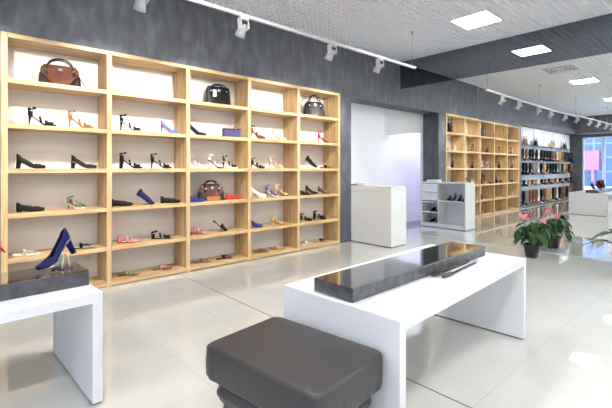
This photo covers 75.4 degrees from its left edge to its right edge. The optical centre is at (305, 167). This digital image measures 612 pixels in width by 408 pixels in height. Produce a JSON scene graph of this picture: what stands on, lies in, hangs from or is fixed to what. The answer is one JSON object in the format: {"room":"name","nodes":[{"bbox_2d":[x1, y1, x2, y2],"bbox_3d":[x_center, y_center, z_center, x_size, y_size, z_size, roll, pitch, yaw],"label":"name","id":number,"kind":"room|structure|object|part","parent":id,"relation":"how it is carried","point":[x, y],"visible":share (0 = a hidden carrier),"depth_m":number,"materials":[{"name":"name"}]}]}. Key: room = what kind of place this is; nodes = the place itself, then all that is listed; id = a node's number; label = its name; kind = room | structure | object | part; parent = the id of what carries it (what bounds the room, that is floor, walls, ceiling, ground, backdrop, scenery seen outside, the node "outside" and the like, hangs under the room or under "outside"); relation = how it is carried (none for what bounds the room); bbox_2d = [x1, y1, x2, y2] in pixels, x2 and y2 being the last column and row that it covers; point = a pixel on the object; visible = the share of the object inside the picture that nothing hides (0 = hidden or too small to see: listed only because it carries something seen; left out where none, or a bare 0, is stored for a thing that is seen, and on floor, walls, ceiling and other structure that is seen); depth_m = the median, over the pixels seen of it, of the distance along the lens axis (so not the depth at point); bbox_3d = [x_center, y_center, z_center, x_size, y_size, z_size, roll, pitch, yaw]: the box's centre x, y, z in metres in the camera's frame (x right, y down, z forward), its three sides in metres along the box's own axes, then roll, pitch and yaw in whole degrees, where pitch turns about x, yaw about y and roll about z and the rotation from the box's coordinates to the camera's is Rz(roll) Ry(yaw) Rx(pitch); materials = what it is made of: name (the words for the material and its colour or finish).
{"room":"shoe store","nodes":[
{"label":"shoe store","id":0,"kind":"room"},
{"bbox_2d":[0,0,399,272],"bbox_3d":[-0.793,-0.483,6.447,7.180,3.767,0.577,0,0,-42],"label":"wall","id":1,"kind":"structure","parent":0,"point":[184,32],"depth_m":5.53,"materials":[{"name":"paint"}]},
{"bbox_2d":[0,224,611,407],"bbox_3d":[0.626,1.450,1.916,18.500,0.100,9.400,0,0,-42],"label":"floor","id":2,"kind":"structure","parent":0,"point":[157,331],"depth_m":3.21,"materials":[{"name":"white tile"}]},
{"bbox_2d":[0,283,102,404],"bbox_3d":[-2.257,1.070,1.997,2.000,0.660,0.950,0,0,-44],"label":"display table","id":3,"kind":"object","parent":2,"relation":"on","point":[77,311],"visible":0.67,"depth_m":2.35,"materials":[{"name":"white laminate"}]},
{"bbox_2d":[0,262,88,300],"bbox_3d":[-2.158,0.693,1.947,1.900,0.092,0.310,0,0,-44],"label":"plinth","id":4,"kind":"object","parent":3,"relation":"on","point":[26,282],"visible":1,"depth_m":2.37,"materials":[{"name":"grey stone"}]},
{"bbox_2d":[51,253,72,270],"bbox_3d":[-1.569,0.592,2.545,0.120,0.110,0.120,0,0,-42],"label":"stand","id":5,"kind":"object","parent":4,"relation":"on","point":[65,266],"visible":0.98,"depth_m":2.54,"materials":[{"name":"clear plastic"}]},
{"bbox_2d":[35,228,75,270],"bbox_3d":[-1.592,0.510,2.517,0.102,0.248,0.233,0,0,25],"label":"pump","id":6,"kind":"object","parent":5,"relation":"on","point":[64,240],"visible":1,"depth_m":2.51,"materials":[{"name":"blue leather"}]},
{"bbox_3d":[-1.563,1.092,2.678,0.056,0.592,0.948,0,0,-44],"label":"panel","id":7,"kind":"part","parent":3,"relation":"part of","materials":[{"name":"white laminate"}]},
{"bbox_2d":[1,31,339,287],"bbox_3d":[-1.353,0.012,5.798,4.986,2.776,0.405,0,0,-42],"label":"display shelf","id":8,"kind":"object","parent":2,"relation":"on","point":[148,91],"visible":0.92,"depth_m":5.29,"materials":[{"name":"brown wood"}]},
{"bbox_2d":[12,249,40,255],"bbox_3d":[-2.991,0.900,4.237,0.250,0.062,0.090,0,0,-24],"label":"sandal","id":9,"kind":"object","parent":8,"relation":"on","point":[25,251],"visible":1,"depth_m":4.22,"materials":[{"name":"white leather"}]},
{"bbox_2d":[16,203,44,211],"bbox_3d":[-2.965,0.418,4.262,0.253,0.102,0.091,0,0,-34],"label":"shoe","id":10,"kind":"object","parent":8,"relation":"on","point":[19,208],"visible":1,"depth_m":4.23,"materials":[{"name":"black leather"}]},
{"bbox_2d":[16,154,45,168],"bbox_3d":[-2.964,-0.071,4.264,0.265,0.158,0.100,0,0,-34],"label":"pump","id":11,"kind":"object","parent":8,"relation":"on","point":[19,159],"visible":1,"depth_m":4.21,"materials":[{"name":"black leather"}]},
{"bbox_2d":[27,107,55,125],"bbox_3d":[-2.890,-0.557,4.331,0.262,0.207,0.093,0,0,-28],"label":"heels","id":12,"kind":"object","parent":8,"relation":"on","point":[30,113],"visible":0.97,"depth_m":4.29,"materials":[{"name":"black leather"}]},
{"bbox_2d":[38,58,85,86],"bbox_3d":[-2.745,-1.071,4.476,0.474,0.314,0.172,0,0,-36],"label":"handbag","id":13,"kind":"object","parent":8,"relation":"on","point":[49,73],"visible":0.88,"depth_m":4.42,"materials":[{"name":"brown leather"}]},
{"bbox_3d":[-2.805,-1.129,4.505,0.273,0.198,0.039,0,0,-36],"label":"handle","id":14,"kind":"part","parent":13,"relation":"part of","materials":[{"name":"black leather"}]},
{"bbox_3d":[-2.743,-1.129,4.420,0.273,0.198,0.039,0,0,-36],"label":"handle","id":15,"kind":"part","parent":13,"relation":"part of","materials":[{"name":"black leather"}]},
{"bbox_2d":[66,195,85,208],"bbox_3d":[-2.647,0.394,4.552,0.226,0.151,0.093,0,0,8],"label":"heels","id":16,"kind":"object","parent":8,"relation":"on","point":[69,201],"visible":1,"depth_m":4.53,"materials":[{"name":"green leather"}]},
{"bbox_2d":[68,110,93,127],"bbox_3d":[-2.608,-0.560,4.586,0.263,0.212,0.093,0,0,-32],"label":"heels","id":17,"kind":"object","parent":8,"relation":"on","point":[70,116],"visible":0.95,"depth_m":4.54,"materials":[{"name":"brown leather"}]},
{"bbox_2d":[71,155,96,168],"bbox_3d":[-2.586,-0.071,4.607,0.265,0.158,0.100,0,0,-26],"label":"pump","id":18,"kind":"object","parent":8,"relation":"on","point":[74,160],"visible":1,"depth_m":4.56,"materials":[{"name":"brown leather"}]},
{"bbox_2d":[74,243,94,248],"bbox_3d":[-2.594,0.900,4.596,0.250,0.062,0.090,0,0,-24],"label":"sandal","id":19,"kind":"object","parent":8,"relation":"on","point":[81,245],"visible":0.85,"depth_m":4.58,"materials":[{"name":"black leather"}]},
{"bbox_2d":[112,199,132,205],"bbox_3d":[-2.276,0.422,4.884,0.252,0.094,0.094,0,0,-26],"label":"loafer","id":20,"kind":"object","parent":8,"relation":"on","point":[114,202],"visible":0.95,"depth_m":4.85,"materials":[{"name":"black leather"}]},
{"bbox_2d":[117,234,138,242],"bbox_3d":[-2.217,0.877,4.939,0.255,0.108,0.093,0,0,-22],"label":"sandal","id":21,"kind":"object","parent":8,"relation":"on","point":[121,235],"visible":1,"depth_m":4.91,"materials":[{"name":"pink leather"}]},
{"bbox_2d":[118,270,138,275],"bbox_3d":[-2.214,1.310,4.939,0.250,0.061,0.090,0,0,-14],"label":"sandal","id":22,"kind":"object","parent":8,"relation":"on","point":[127,272],"visible":1,"depth_m":4.92,"materials":[{"name":"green leather"}]},
{"bbox_2d":[119,152,141,168],"bbox_3d":[-2.195,-0.096,4.960,0.266,0.207,0.102,0,0,-22],"label":"heels","id":23,"kind":"object","parent":8,"relation":"on","point":[121,160],"visible":1,"depth_m":4.91,"materials":[{"name":"black leather"}]},
{"bbox_2d":[119,114,141,130],"bbox_3d":[-2.194,-0.563,4.961,0.263,0.217,0.093,0,0,-26],"label":"heels","id":24,"kind":"object","parent":8,"relation":"on","point":[122,115],"visible":0.97,"depth_m":4.92,"materials":[{"name":"black leather"}]},
{"bbox_2d":[136,188,154,204],"bbox_3d":[-2.060,0.371,5.080,0.223,0.220,0.096,0,0,-23],"label":"loafer","id":25,"kind":"object","parent":8,"relation":"on","point":[140,192],"visible":1,"depth_m":5.05,"materials":[{"name":"blue leather"}]},
{"bbox_2d":[150,153,171,167],"bbox_3d":[-1.911,-0.093,5.217,0.262,0.202,0.093,0,0,-20],"label":"heels","id":26,"kind":"object","parent":8,"relation":"on","point":[152,157],"visible":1,"depth_m":5.18,"materials":[{"name":"black leather"}]},
{"bbox_2d":[151,230,171,238],"bbox_3d":[-1.907,0.877,5.218,0.255,0.108,0.093,0,0,-18],"label":"sandal","id":27,"kind":"object","parent":8,"relation":"on","point":[165,236],"visible":1,"depth_m":5.19,"materials":[{"name":"black leather"}]},
{"bbox_2d":[152,265,171,270],"bbox_3d":[-1.896,1.310,5.228,0.250,0.061,0.090,0,0,-22],"label":"sandal","id":28,"kind":"object","parent":8,"relation":"on","point":[161,266],"visible":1,"depth_m":5.21,"materials":[{"name":"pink leather"}]},
{"bbox_2d":[160,196,179,202],"bbox_3d":[-1.815,0.422,5.301,0.252,0.094,0.094,0,0,-26],"label":"loafer","id":29,"kind":"object","parent":8,"relation":"on","point":[162,199],"visible":1,"depth_m":5.27,"materials":[{"name":"black leather"}]},
{"bbox_2d":[161,120,179,133],"bbox_3d":[-1.820,-0.546,5.299,0.240,0.184,0.091,0,0,-22],"label":"pump","id":30,"kind":"object","parent":8,"relation":"on","point":[163,125],"visible":0.94,"depth_m":5.26,"materials":[{"name":"blue leather"}]},
{"bbox_2d":[190,196,204,201],"bbox_3d":[-1.508,0.424,5.460,0.218,0.089,0.091,0,0,-28],"label":"shoe","id":31,"kind":"object","parent":8,"relation":"on","point":[192,199],"visible":0.9,"depth_m":5.43,"materials":[{"name":"blue leather"}]},
{"bbox_2d":[190,154,204,167],"bbox_3d":[-1.545,-0.091,5.550,0.239,0.197,0.093,0,0,-24],"label":"heels","id":32,"kind":"object","parent":8,"relation":"on","point":[198,165],"visible":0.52,"depth_m":5.53,"materials":[{"name":"white leather"}]},
{"bbox_2d":[190,124,205,134],"bbox_3d":[-1.530,-0.546,5.561,0.262,0.184,0.091,0,0,-28],"label":"pump","id":33,"kind":"object","parent":8,"relation":"on","point":[192,128],"visible":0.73,"depth_m":5.53,"materials":[{"name":"black leather"}]},
{"bbox_2d":[191,226,206,233],"bbox_3d":[-1.509,0.875,5.582,0.223,0.111,0.093,0,0,-20],"label":"sandal","id":34,"kind":"object","parent":8,"relation":"on","point":[192,228],"visible":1,"depth_m":5.55,"materials":[{"name":"pink leather"}]},
{"bbox_2d":[193,258,210,263],"bbox_3d":[-1.469,1.310,5.615,0.250,0.061,0.090,0,0,-28],"label":"sandal","id":35,"kind":"object","parent":8,"relation":"on","point":[201,259],"visible":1,"depth_m":5.59,"materials":[{"name":"brown leather"}]},
{"bbox_2d":[197,180,224,200],"bbox_3d":[-1.378,0.323,5.740,0.387,0.294,0.171,0,0,-34],"label":"handbag","id":36,"kind":"object","parent":8,"relation":"on","point":[209,192],"visible":0.95,"depth_m":5.70,"materials":[{"name":"brown leather"}]},
{"bbox_3d":[-1.353,0.265,5.710,0.218,0.178,0.038,0,0,-34],"label":"handle","id":37,"kind":"part","parent":36,"relation":"part of","materials":[{"name":"black leather"}]},
{"bbox_2d":[208,154,223,167],"bbox_3d":[-1.313,-0.096,5.761,0.230,0.207,0.093,0,0,-12],"label":"heels","id":38,"kind":"object","parent":8,"relation":"on","point":[209,158],"visible":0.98,"depth_m":5.73,"materials":[{"name":"white leather"}]},
{"bbox_2d":[205,84,230,104],"bbox_3d":[-1.290,-1.071,5.803,0.370,0.313,0.145,0,0,-30],"label":"handbag","id":39,"kind":"object","parent":8,"relation":"on","point":[214,94],"visible":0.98,"depth_m":5.76,"materials":[{"name":"black leather"}]},
{"bbox_3d":[-1.267,-1.139,5.765,0.242,0.177,0.037,0,0,-30],"label":"handle","id":40,"kind":"part","parent":39,"relation":"part of","materials":[{"name":"black leather"}]},
{"bbox_2d":[216,254,232,259],"bbox_3d":[-1.207,1.310,5.853,0.250,0.061,0.090,0,0,-28],"label":"sandal","id":41,"kind":"object","parent":8,"relation":"on","point":[223,255],"visible":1,"depth_m":5.83,"materials":[{"name":"black leather"}]},
{"bbox_2d":[222,155,237,167],"bbox_3d":[-1.140,-0.091,5.918,0.230,0.197,0.093,0,0,-12],"label":"heels","id":42,"kind":"object","parent":8,"relation":"on","point":[223,159],"visible":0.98,"depth_m":5.88,"materials":[{"name":"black leather"}]},
{"bbox_2d":[222,126,240,136],"bbox_3d":[-1.120,-0.546,5.947,0.278,0.186,0.088,0,0,-36],"label":"clutch bag","id":43,"kind":"object","parent":8,"relation":"on","point":[228,132],"visible":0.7,"depth_m":5.90,"materials":[{"name":"purple leather"}]},
{"bbox_2d":[225,193,240,198],"bbox_3d":[-1.093,0.423,5.957,0.252,0.091,0.091,0,0,-32],"label":"shoe","id":44,"kind":"object","parent":8,"relation":"on","point":[227,196],"visible":0.99,"depth_m":5.92,"materials":[{"name":"red leather"}]},
{"bbox_2d":[251,220,262,226],"bbox_3d":[-0.804,0.854,6.222,0.241,0.153,0.100,0,0,-2],"label":"pump","id":45,"kind":"object","parent":8,"relation":"on","point":[253,223],"visible":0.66,"depth_m":6.19,"materials":[{"name":"blue leather"}]},
{"bbox_2d":[251,125,264,138],"bbox_3d":[-0.761,-0.565,6.259,0.250,0.222,0.093,0,0,-24],"label":"heels","id":46,"kind":"object","parent":8,"relation":"on","point":[252,129],"visible":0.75,"depth_m":6.23,"materials":[{"name":"brown leather"}]},
{"bbox_2d":[251,158,264,167],"bbox_3d":[-0.760,-0.078,6.260,0.247,0.172,0.093,0,0,-20],"label":"heels","id":47,"kind":"object","parent":8,"relation":"on","point":[252,161],"visible":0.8,"depth_m":6.22,"materials":[{"name":"black leather"}]},
{"bbox_2d":[251,187,265,197],"bbox_3d":[-0.760,0.377,6.260,0.266,0.183,0.100,0,0,-18],"label":"pump","id":48,"kind":"object","parent":8,"relation":"on","point":[261,195],"visible":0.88,"depth_m":6.22,"materials":[{"name":"white leather"}]},
{"bbox_2d":[254,248,268,252],"bbox_3d":[-0.711,1.310,6.302,0.250,0.061,0.090,0,0,-24],"label":"sandal","id":49,"kind":"object","parent":8,"relation":"on","point":[260,249],"visible":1,"depth_m":6.29,"materials":[{"name":"brown leather"}]},
{"bbox_2d":[265,185,278,196],"bbox_3d":[-0.556,0.371,6.447,0.230,0.197,0.093,0,0,3],"label":"heels","id":50,"kind":"object","parent":8,"relation":"on","point":[274,194],"visible":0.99,"depth_m":6.42,"materials":[{"name":"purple leather"}]},
{"bbox_2d":[269,156,282,167],"bbox_3d":[-0.493,-0.091,6.501,0.248,0.197,0.093,0,0,-20],"label":"heels","id":51,"kind":"object","parent":8,"relation":"on","point":[270,160],"visible":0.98,"depth_m":6.47,"materials":[{"name":"beige leather"}]},
{"bbox_2d":[270,215,283,224],"bbox_3d":[-0.478,0.852,6.516,0.236,0.157,0.093,0,0,-18],"label":"heels","id":52,"kind":"object","parent":8,"relation":"on","point":[272,216],"visible":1,"depth_m":6.49,"materials":[{"name":"brown leather"}]},
{"bbox_2d":[271,245,284,249],"bbox_3d":[-0.457,1.310,6.532,0.250,0.061,0.090,0,0,-24],"label":"sandal","id":53,"kind":"object","parent":8,"relation":"on","point":[277,246],"visible":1,"depth_m":6.51,"materials":[{"name":"brown leather"}]},
{"bbox_2d":[272,128,285,139],"bbox_3d":[-0.446,-0.551,6.544,0.247,0.195,0.091,0,0,-22],"label":"pump","id":54,"kind":"object","parent":8,"relation":"on","point":[274,133],"visible":0.98,"depth_m":6.50,"materials":[{"name":"white leather"}]},
{"bbox_2d":[275,184,288,195],"bbox_3d":[-0.402,0.368,6.585,0.230,0.202,0.093,0,0,-14],"label":"heels","id":55,"kind":"object","parent":8,"relation":"on","point":[277,185],"visible":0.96,"depth_m":6.55,"materials":[{"name":"brown leather"}]},
{"bbox_2d":[300,190,308,194],"bbox_3d":[-0.041,0.414,6.910,0.220,0.110,0.091,0,0,-26],"label":"shoe","id":56,"kind":"object","parent":8,"relation":"on","point":[301,192],"visible":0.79,"depth_m":6.88,"materials":[{"name":"black leather"}]},
{"bbox_2d":[300,133,311,141],"bbox_3d":[-0.016,-0.541,6.933,0.244,0.174,0.091,0,0,-18],"label":"pump","id":57,"kind":"object","parent":8,"relation":"on","point":[302,137],"visible":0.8,"depth_m":6.90,"materials":[{"name":"white leather"}]},
{"bbox_2d":[300,213,312,220],"bbox_3d":[0.001,0.860,6.948,0.244,0.141,0.093,0,0,-18],"label":"heels","id":58,"kind":"object","parent":8,"relation":"on","point":[301,214],"visible":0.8,"depth_m":6.92,"materials":[{"name":"black leather"}]},
{"bbox_2d":[305,155,316,167],"bbox_3d":[0.089,-0.113,7.034,0.236,0.225,0.095,0,0,-9],"label":"loafer","id":59,"kind":"object","parent":8,"relation":"on","point":[307,159],"visible":1,"depth_m":7.00,"materials":[{"name":"black leather"}]},
{"bbox_2d":[305,185,317,193],"bbox_3d":[0.100,0.387,7.037,0.222,0.163,0.091,0,0,-18],"label":"pump","id":60,"kind":"object","parent":8,"relation":"on","point":[306,186],"visible":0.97,"depth_m":7.00,"materials":[{"name":"brown leather"}]},
{"bbox_2d":[303,94,324,116],"bbox_3d":[0.144,-1.116,7.105,0.399,0.403,0.141,0,0,-22],"label":"handbag","id":61,"kind":"object","parent":8,"relation":"on","point":[310,108],"visible":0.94,"depth_m":7.06,"materials":[{"name":"black leather"}]},
{"bbox_2d":[313,210,325,219],"bbox_3d":[0.244,0.850,7.169,0.248,0.161,0.102,0,0,-18],"label":"heels","id":62,"kind":"object","parent":8,"relation":"on","point":[314,213],"visible":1,"depth_m":7.13,"materials":[{"name":"black leather"}]},
{"bbox_2d":[318,186,329,193],"bbox_3d":[0.333,0.398,7.248,0.252,0.142,0.091,0,0,-24],"label":"pump","id":63,"kind":"object","parent":8,"relation":"on","point":[319,187],"visible":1,"depth_m":7.21,"materials":[{"name":"brown leather"}]},
{"bbox_2d":[318,132,329,142],"bbox_3d":[0.327,-0.560,7.247,0.231,0.212,0.093,0,0,-2],"label":"heels","id":64,"kind":"object","parent":8,"relation":"on","point":[326,140],"visible":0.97,"depth_m":7.22,"materials":[{"name":"red leather"}]},
{"bbox_3d":[-1.250,0.883,5.816,0.090,0.095,0.090,0,0,-42],"label":"stand","id":65,"kind":"object","parent":8,"relation":"on","visible":0},
{"bbox_2d":[213,220,226,230],"bbox_3d":[-1.260,0.853,5.818,0.214,0.183,0.091,0,0,-4],"label":"mule","id":66,"kind":"object","parent":65,"relation":"on","point":[221,226],"visible":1,"depth_m":5.79,"materials":[{"name":"brown leather"}]},
{"bbox_2d":[206,316,382,407],"bbox_3d":[-0.068,1.142,1.973,0.757,0.517,0.540,0,0,40],"label":"ottoman","id":67,"kind":"object","parent":2,"relation":"on","point":[274,362],"visible":1,"depth_m":1.84,"materials":[{"name":"grey leather"}]},
{"bbox_2d":[180,274,470,407],"bbox_3d":[-0.334,1.399,3.738,0.009,0.001,3.990,0,0,-42],"label":"trim","id":68,"kind":"structure","parent":2,"relation":"in","point":[180,274],"depth_m":2.59,"materials":[{"name":"grey"}]},
{"bbox_2d":[351,185,405,247],"bbox_3d":[1.279,0.867,7.459,0.478,1.067,1.120,0,0,-42],"label":"desk","id":69,"kind":"object","parent":2,"relation":"on","point":[378,212],"visible":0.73,"depth_m":7.13,"materials":[{"name":"white laminate"}]},
{"bbox_2d":[354,182,371,184],"bbox_3d":[1.106,0.307,7.720,0.240,0.049,0.260,0,0,-42],"label":"paper stack","id":70,"kind":"object","parent":69,"relation":"on","point":[358,183],"visible":0.87,"depth_m":7.67,"materials":[{"name":"white paper"}]},
{"bbox_3d":[1.107,0.874,7.324,0.030,1.022,1.089,0,0,-42],"label":"panel","id":71,"kind":"part","parent":69,"relation":"part of","materials":[{"name":"white laminate"}]},
{"bbox_3d":[1.643,0.874,7.053,0.460,1.022,0.030,0,0,-42],"label":"panel","id":72,"kind":"part","parent":69,"relation":"part of","materials":[{"name":"white laminate"}]},
{"bbox_2d":[283,244,525,407],"bbox_3d":[0.831,1.070,2.875,1.908,0.660,0.848,0,0,-45],"label":"display table","id":73,"kind":"object","parent":2,"relation":"on","point":[489,294],"visible":0.7,"depth_m":2.36,"materials":[{"name":"white laminate"}]},
{"bbox_3d":[0.173,1.092,2.223,0.056,0.592,0.846,0,0,-45],"label":"panel","id":74,"kind":"part","parent":73,"relation":"part of","materials":[{"name":"white laminate"}]},
{"bbox_2d":[314,241,484,302],"bbox_3d":[0.781,0.700,2.860,1.720,0.078,0.300,0,0,-43],"label":"plinth","id":75,"kind":"object","parent":73,"relation":"on","point":[358,283],"visible":1,"depth_m":2.57,"materials":[{"name":"grey stone"}]},
{"bbox_2d":[431,259,469,276],"bbox_3d":[1.060,0.720,2.875,0.572,0.040,0.050,0,0,-44],"label":"shoehorn","id":76,"kind":"object","parent":73,"relation":"on","point":[467,260],"visible":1,"depth_m":2.82,"materials":[{"name":"black plastic"}]},
{"bbox_3d":[0.915,0.731,2.736,0.170,0.011,0.050,0,0,-44],"label":"blade","id":77,"kind":"part","parent":76,"relation":"part of","materials":[{"name":"black plastic"}]},
{"bbox_2d":[441,259,477,277],"bbox_3d":[1.122,0.720,2.858,0.050,0.040,0.582,0,0,45],"label":"shoehorn","id":78,"kind":"object","parent":73,"relation":"on","point":[476,260],"visible":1,"depth_m":2.79,"materials":[{"name":"silver plastic"}]},
{"bbox_3d":[0.977,0.731,2.712,0.050,0.011,0.170,0,0,45],"label":"blade","id":79,"kind":"part","parent":78,"relation":"part of","materials":[{"name":"black plastic"}]},
{"bbox_3d":[1.488,1.092,3.527,0.056,0.592,0.846,0,0,-45],"label":"panel","id":80,"kind":"part","parent":73,"relation":"part of","materials":[{"name":"white laminate"}]},
{"bbox_2d":[513,212,552,257],"bbox_3d":[3.544,1.043,6.201,0.557,0.714,0.534,0,0,-42],"label":"anthurium","id":81,"kind":"object","parent":2,"relation":"on","point":[532,232],"visible":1,"depth_m":6.13,"materials":[{"name":"green plant"}]},
{"bbox_2d":[519,213,527,219],"bbox_3d":[3.398,0.764,6.186,0.121,0.092,0.109,0,0,22],"label":"flower","id":82,"kind":"object","parent":81,"relation":"on","point":[524,216],"depth_m":6.19,"materials":[{"name":"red plant"}]},
{"bbox_2d":[523,242,540,257],"bbox_3d":[3.547,1.298,6.213,0.233,0.205,0.233,0,0,-42],"label":"pot","id":83,"kind":"object","parent":81,"relation":"on","point":[531,251],"depth_m":6.15,"materials":[{"name":"black plastic"}]},
{"bbox_2d":[581,231,611,253],"bbox_3d":[4.269,1.102,5.277,0.987,0.595,1.031,0,0,-42],"label":"potted fern","id":84,"kind":"object","parent":2,"relation":"on","point":[604,232],"visible":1,"depth_m":5.44,"materials":[{"name":"green plant"}]},
{"bbox_2d":[351,103,419,221],"bbox_3d":[2.213,-0.454,9.458,5.221,3.707,0.150,0,0,-42],"label":"wall","id":85,"kind":"structure","parent":0,"point":[377,158],"depth_m":8.94,"materials":[{"name":"white paint"}]},
{"bbox_2d":[406,220,419,225],"bbox_3d":[2.394,1.357,9.512,4.881,0.087,0.012,0,0,-42],"label":"baseboard","id":86,"kind":"structure","parent":85,"relation":"attached to","point":[418,221],"depth_m":9.70,"materials":[{"name":"grey"}]},
{"bbox_2d":[202,0,611,61],"bbox_3d":[-0.327,-2.380,1.053,14.130,0.155,9.200,0,0,-42],"label":"ceiling","id":87,"kind":"structure","parent":0,"point":[384,28],"depth_m":6.13,"materials":[{"name":"white"}]},
{"bbox_2d":[187,0,415,68],"bbox_3d":[-2.611,-2.009,2.523,12.338,0.637,0.209,0,0,-44],"label":"track","id":88,"kind":"object","parent":87,"relation":"hanging from","point":[200,2],"visible":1,"depth_m":4.88,"materials":[{"name":"silver metal"}]},
{"bbox_2d":[133,0,149,12],"bbox_3d":[-1.557,-1.580,3.731,0.112,0.228,0.175,0,0,-42],"label":"track spotlight","id":89,"kind":"object","parent":88,"relation":"attached to","point":[139,5],"visible":1,"depth_m":3.71,"materials":[{"name":"silver metal"}]},
{"bbox_2d":[235,16,249,38],"bbox_3d":[-0.729,-1.580,4.481,0.112,0.228,0.175,0,0,-42],"label":"track spotlight","id":90,"kind":"object","parent":88,"relation":"attached to","point":[243,22],"visible":1,"depth_m":4.44,"materials":[{"name":"silver metal"}]},
{"bbox_2d":[325,43,336,60],"bbox_3d":[0.333,-1.580,5.442,0.112,0.228,0.175,0,0,-42],"label":"track spotlight","id":91,"kind":"object","parent":88,"relation":"attached to","point":[332,48],"visible":1,"depth_m":5.40,"materials":[{"name":"silver metal"}]},
{"bbox_2d":[373,58,383,73],"bbox_3d":[1.119,-1.580,6.154,0.112,0.228,0.175,0,0,-42],"label":"track spotlight","id":92,"kind":"object","parent":88,"relation":"attached to","point":[379,61],"visible":1,"depth_m":6.11,"materials":[{"name":"silver metal"}]},
{"bbox_2d":[449,8,502,29],"bbox_3d":[2.664,-2.322,6.190,0.600,0.042,0.600,0,0,-42],"label":"ceiling light panel","id":93,"kind":"object","parent":87,"relation":"attached to","point":[485,17],"visible":0.91,"depth_m":6.14,"materials":[{"name":"white plastic"}]},
{"bbox_3d":[4.876,-0.484,5.664,0.148,3.767,9.050,0,0,-42],"label":"wall","id":94,"kind":"structure","parent":0,"visible":0},
{"bbox_2d":[384,13,611,261],"bbox_3d":[4.824,-0.476,5.616,0.038,3.752,9.049,0,0,-42],"label":"wall mirror","id":95,"kind":"object","parent":94,"relation":"attached to","point":[508,127],"visible":0.96,"depth_m":6.88,"materials":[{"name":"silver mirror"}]},
{"bbox_3d":[5.124,1.396,5.268,0.016,0.008,8.130,0,0,-42],"label":"rail","id":96,"kind":"part","parent":95,"relation":"part of","materials":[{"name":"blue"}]}
]}

